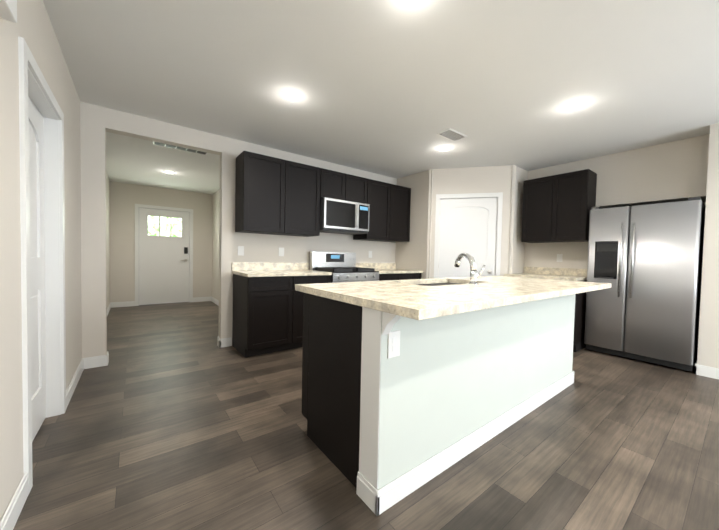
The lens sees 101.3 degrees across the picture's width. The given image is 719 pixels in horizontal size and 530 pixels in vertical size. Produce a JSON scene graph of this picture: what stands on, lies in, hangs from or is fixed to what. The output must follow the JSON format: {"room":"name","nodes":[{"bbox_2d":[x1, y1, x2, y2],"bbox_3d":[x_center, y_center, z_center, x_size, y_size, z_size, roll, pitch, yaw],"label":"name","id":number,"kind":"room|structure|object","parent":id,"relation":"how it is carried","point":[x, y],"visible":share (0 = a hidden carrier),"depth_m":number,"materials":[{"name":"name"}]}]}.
{"room":"kitchen","nodes":[
{"label":"kitchen","id":0,"kind":"room"},
{"bbox_2d":[0,0,83,520],"bbox_3d":[-1.790,-0.210,1.588,0.120,2.490,10.750,0,2,-37],"label":"wall","id":1,"kind":"structure","parent":0,"point":[33,24],"depth_m":1.28,"materials":[{"name":"beige paint"}]},
{"bbox_2d":[0,0,16,22],"bbox_3d":[-1.222,-0.986,0.982,0.049,0.160,0.295,0,2,-37],"label":"door chime","id":2,"kind":"object","parent":1,"relation":"attached to","point":[8,10],"visible":1,"depth_m":1.07,"materials":[{"name":"white plastic"}]},
{"bbox_2d":[0,473,28,529],"bbox_3d":[-0.015,1.085,-0.637,0.015,0.105,4.970,0,2,-37],"label":"baseboard","id":3,"kind":"structure","parent":1,"relation":"attached to","point":[9,519],"depth_m":1.21,"materials":[{"name":"white wood"}]},
{"bbox_2d":[28,96,45,441],"bbox_3d":[-1.827,0.041,1.638,0.111,1.959,0.773,0,2,-37],"label":"closet door","id":4,"kind":"structure","parent":1,"relation":"in","point":[37,249],"depth_m":1.81,"materials":[{"name":"white wood"}]},
{"bbox_2d":[18,36,65,492],"bbox_3d":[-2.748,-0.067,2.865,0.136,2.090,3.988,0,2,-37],"label":"door frame","id":5,"kind":"structure","parent":1,"relation":"attached to","point":[34,86],"depth_m":1.93,"materials":[{"name":"white wood"}]},
{"bbox_2d":[66,358,85,408],"bbox_3d":[-2.341,0.947,2.428,0.015,0.105,0.910,0,2,-37],"label":"baseboard","id":6,"kind":"structure","parent":1,"relation":"attached to","point":[70,390],"depth_m":2.40,"materials":[{"name":"white wood"}]},
{"bbox_2d":[107,302,111,315],"bbox_3d":[-4.431,0.823,5.182,0.015,0.105,1.670,0,2,-37],"label":"baseboard","id":7,"kind":"structure","parent":1,"relation":"attached to","point":[110,305],"depth_m":5.52,"materials":[{"name":"white wood"}]},
{"bbox_2d":[112,301,134,307],"bbox_3d":[-4.770,0.794,5.964,0.359,0.105,0.015,0,2,-37],"label":"baseboard","id":8,"kind":"structure","parent":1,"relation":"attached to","point":[128,303],"depth_m":5.96,"materials":[{"name":"white wood"}]},
{"bbox_2d":[135,204,192,305],"bbox_3d":[-4.222,-0.205,6.409,1.050,2.098,0.136,0,2,-37],"label":"door frame","id":9,"kind":"structure","parent":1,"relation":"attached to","point":[137,206],"depth_m":6.22,"materials":[{"name":"white wood"}]},
{"bbox_2d":[139,208,189,304],"bbox_3d":[-4.197,-0.173,6.376,0.910,2.014,0.100,0,2,-37],"label":"front door","id":10,"kind":"structure","parent":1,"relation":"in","point":[163,256],"depth_m":6.36,"materials":[{"name":"white wood"}]},
{"bbox_2d":[193,297,210,301],"bbox_3d":[-3.645,0.793,6.817,0.357,0.105,0.015,0,2,-37],"label":"baseboard","id":11,"kind":"structure","parent":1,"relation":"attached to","point":[196,299],"depth_m":6.81,"materials":[{"name":"white wood"}]},
{"bbox_2d":[84,103,440,357],"bbox_3d":[-0.309,-0.265,4.562,5.833,2.490,0.120,0,2,-37],"label":"wall","id":12,"kind":"structure","parent":0,"point":[100,240],"depth_m":3.67,"materials":[{"name":"beige paint"}]},
{"bbox_2d":[211,296,218,305],"bbox_3d":[-2.363,0.859,5.465,0.015,0.105,3.720,0,2,-37],"label":"baseboard","id":13,"kind":"structure","parent":12,"relation":"attached to","point":[214,300],"depth_m":6.56,"materials":[{"name":"white wood"}]},
{"bbox_2d":[217,336,231,345],"bbox_3d":[-1.504,0.925,3.792,0.602,0.105,0.015,0,2,-37],"label":"baseboard","id":14,"kind":"structure","parent":12,"relation":"attached to","point":[224,341],"depth_m":3.54,"materials":[{"name":"white wood"}]},
{"bbox_2d":[238,246,243,255],"bbox_3d":[-1.454,-0.174,3.617,0.072,0.115,0.005,0,2,-37],"label":"outlet","id":15,"kind":"object","parent":12,"relation":"attached to","point":[241,250],"depth_m":3.62,"materials":[{"name":"white plastic"}]},
{"bbox_2d":[235,151,320,236],"bbox_3d":[-1.005,-0.835,3.715,0.975,0.890,0.342,0,2,-37],"label":"upper cabinet","id":16,"kind":"object","parent":12,"relation":"attached to","point":[275,196],"visible":1,"depth_m":3.53,"materials":[{"name":"black wood"}]},
{"bbox_2d":[279,248,283,255],"bbox_3d":[-1.040,-0.174,3.931,0.072,0.115,0.005,0,2,-37],"label":"outlet","id":17,"kind":"object","parent":12,"relation":"attached to","point":[281,250],"depth_m":3.93,"materials":[{"name":"white plastic"}]},
{"bbox_2d":[320,168,367,203],"bbox_3d":[-0.297,-1.088,4.241,0.784,0.385,0.342,0,2,-37],"label":"upper cabinet","id":18,"kind":"object","parent":12,"relation":"attached to","point":[341,186],"visible":0.75,"depth_m":4.08,"materials":[{"name":"black wood"}]},
{"bbox_2d":[320,197,369,234],"bbox_3d":[-0.270,-0.676,4.206,0.756,0.425,0.455,0,2,-37],"label":"microwave","id":19,"kind":"object","parent":18,"relation":"attached to","point":[337,216],"visible":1,"depth_m":4.03,"materials":[{"name":"silver metal"}]},
{"bbox_2d":[353,179,410,241],"bbox_3d":[0.378,-0.837,4.764,0.917,0.890,0.342,0,2,-37],"label":"upper cabinet","id":20,"kind":"object","parent":12,"relation":"attached to","point":[389,214],"visible":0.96,"depth_m":4.61,"materials":[{"name":"black wood"}]},
{"bbox_2d":[13,301,718,529],"bbox_3d":[0.413,1.078,3.474,6.400,0.100,11.000,0,2,-37],"label":"floor","id":21,"kind":"structure","parent":0,"point":[174,417],"depth_m":1.66,"materials":[{"name":"brown wood"}]},
{"bbox_2d":[232,262,331,357],"bbox_3d":[-0.951,0.487,3.626,1.022,1.015,0.643,0,2,-37],"label":"base cabinet","id":22,"kind":"object","parent":21,"relation":"on","point":[268,317],"visible":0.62,"depth_m":3.32,"materials":[{"name":"wood"}]},
{"bbox_2d":[309,251,378,282],"bbox_3d":[-0.204,0.408,4.120,0.752,1.175,0.697,0,2,-37],"label":"range","id":23,"kind":"object","parent":21,"relation":"on","point":[341,266],"visible":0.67,"depth_m":4.11,"materials":[{"name":"silver metal"}]},
{"bbox_2d":[356,263,422,280],"bbox_3d":[0.438,0.485,4.680,0.933,1.015,0.643,0,2,-37],"label":"base cabinet","id":24,"kind":"object","parent":21,"relation":"on","point":[388,271],"visible":0.21,"depth_m":4.59,"materials":[{"name":"stone"}]},
{"bbox_2d":[302,280,582,515],"bbox_3d":[0.825,0.622,2.256,2.385,0.900,0.863,0,2,-37],"label":"kitchen island","id":25,"kind":"object","parent":21,"relation":"on","point":[469,369],"depth_m":1.57,"materials":[{"name":"paint"}]},
{"bbox_2d":[388,330,399,358],"bbox_3d":[0.154,0.352,1.312,0.070,0.115,0.008,0,2,-37],"label":"outlet","id":26,"kind":"object","parent":25,"relation":"attached to","point":[393,343],"visible":1,"depth_m":1.31,"materials":[{"name":"white plastic"}]},
{"bbox_2d":[295,276,610,319],"bbox_3d":[0.870,0.158,2.184,2.430,0.038,1.020,0,2,-37],"label":"island countertop","id":27,"kind":"structure","parent":25,"relation":"on","point":[409,299],"depth_m":1.59,"materials":[{"name":"beige stone"}]},
{"bbox_2d":[454,253,484,284],"bbox_3d":[0.784,0.022,2.175,0.147,0.228,0.266,0,2,-37],"label":"faucet","id":28,"kind":"object","parent":27,"relation":"on","point":[474,274],"visible":1,"depth_m":2.08,"materials":[{"name":"silver metal"}]},
{"bbox_2d":[504,267,586,351],"bbox_3d":[2.566,0.548,4.070,0.643,1.015,0.866,0,2,-37],"label":"base cabinet","id":29,"kind":"object","parent":21,"relation":"on","point":[570,274],"visible":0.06,"depth_m":3.76,"materials":[{"name":"stone"}]},
{"bbox_2d":[584,197,705,370],"bbox_3d":[3.365,0.199,3.508,0.853,1.780,0.900,0,2,-37],"label":"fridge","id":30,"kind":"object","parent":21,"relation":"on","point":[646,261],"visible":1,"depth_m":3.21,"materials":[{"name":"silver metal"}]},
{"bbox_2d":[43,0,718,193],"bbox_3d":[0.467,-1.511,3.399,6.400,0.100,11.000,0,2,-37],"label":"ceiling","id":31,"kind":"structure","parent":0,"point":[390,88],"depth_m":2.24,"materials":[{"name":"paint"}]},
{"bbox_2d":[152,142,207,154],"bbox_3d":[-2.326,-1.528,3.854,0.620,0.009,0.160,0,2,-37],"label":"ceiling vent","id":32,"kind":"object","parent":31,"relation":"in","point":[180,148],"visible":0.71,"depth_m":3.86,"materials":[{"name":"white metal"}]},
{"bbox_2d":[281,90,300,100],"bbox_3d":[-0.587,-1.454,2.539,0.170,0.008,0.170,0,2,-37],"label":"recessed light","id":33,"kind":"object","parent":31,"relation":"in","point":[290,95],"visible":1,"depth_m":2.52,"materials":[{"name":"white plastic"}]},
{"bbox_2d":[403,0,420,2],"bbox_3d":[0.276,-1.405,1.500,0.170,0.008,0.170,0,2,-37],"label":"recessed light","id":34,"kind":"object","parent":31,"relation":"in","point":[411,1],"visible":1,"depth_m":1.57,"materials":[{"name":"beige plastic"}]},
{"bbox_2d":[437,146,450,150],"bbox_3d":[1.054,-1.452,3.684,0.170,0.008,0.170,0,2,-37],"label":"recessed light","id":35,"kind":"object","parent":31,"relation":"in","point":[443,148],"visible":1,"depth_m":3.67,"materials":[{"name":"white plastic"}]},
{"bbox_2d":[437,128,466,140],"bbox_3d":[1.027,-1.440,3.274,0.320,0.009,0.170,0,2,-37],"label":"ceiling vent","id":36,"kind":"object","parent":31,"relation":"in","point":[451,134],"visible":0.96,"depth_m":3.25,"materials":[{"name":"white metal"}]},
{"bbox_2d":[563,101,585,110],"bbox_3d":[1.898,-1.403,2.605,0.170,0.008,0.170,0,2,-37],"label":"recessed light","id":37,"kind":"object","parent":31,"relation":"in","point":[574,105],"visible":1,"depth_m":2.59,"materials":[{"name":"white plastic"}]},
{"bbox_2d":[396,169,432,278],"bbox_3d":[0.916,-0.250,4.926,0.120,2.490,0.760,0,2,-37],"label":"wall","id":38,"kind":"structure","parent":0,"point":[412,255],"depth_m":4.79,"materials":[{"name":"beige paint"}]},
{"bbox_2d":[426,165,515,278],"bbox_3d":[1.662,-0.222,4.517,1.220,2.490,0.120,2,2,14],"label":"wall","id":39,"kind":"structure","parent":0,"point":[492,179],"depth_m":4.40,"materials":[{"name":"beige paint"}]},
{"bbox_2d":[438,198,496,277],"bbox_3d":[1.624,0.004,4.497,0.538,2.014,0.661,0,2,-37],"label":"pantry door","id":40,"kind":"structure","parent":39,"relation":"in","point":[468,226],"depth_m":4.47,"materials":[{"name":"white wood"}]},
{"bbox_2d":[434,192,502,277],"bbox_3d":[1.632,-0.027,4.521,0.946,2.098,0.136,2,2,14],"label":"door frame","id":41,"kind":"structure","parent":39,"relation":"attached to","point":[498,196],"depth_m":4.40,"materials":[{"name":"white wood"}]},
{"bbox_2d":[507,165,519,273],"bbox_3d":[2.343,-0.207,4.491,0.467,2.490,0.120,0,2,-37],"label":"wall","id":42,"kind":"structure","parent":0,"point":[517,178],"depth_m":4.35,"materials":[{"name":"beige paint"}]},
{"bbox_2d":[516,123,718,367],"bbox_3d":[4.203,-0.115,2.685,0.913,2.490,5.250,0,2,-37],"label":"wall","id":43,"kind":"structure","parent":0,"point":[679,170],"depth_m":3.40,"materials":[{"name":"beige paint"}]},
{"bbox_2d":[521,169,596,242],"bbox_3d":[2.738,-0.767,4.091,0.342,0.890,0.775,0,2,-37],"label":"upper cabinet","id":44,"kind":"object","parent":43,"relation":"attached to","point":[556,208],"visible":1,"depth_m":3.93,"materials":[{"name":"black wood"}]},
{"bbox_2d":[557,254,562,261],"bbox_3d":[2.858,-0.100,4.215,0.005,0.115,0.070,0,2,-37],"label":"outlet","id":45,"kind":"object","parent":43,"relation":"attached to","point":[559,257],"visible":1,"depth_m":4.21,"materials":[{"name":"white plastic"}]},
{"bbox_2d":[694,363,718,378],"bbox_3d":[4.395,1.111,1.670,0.015,0.105,3.315,0,2,-37],"label":"baseboard","id":46,"kind":"structure","parent":43,"relation":"attached to","point":[701,370],"depth_m":2.92,"materials":[{"name":"white wood"}]}
]}

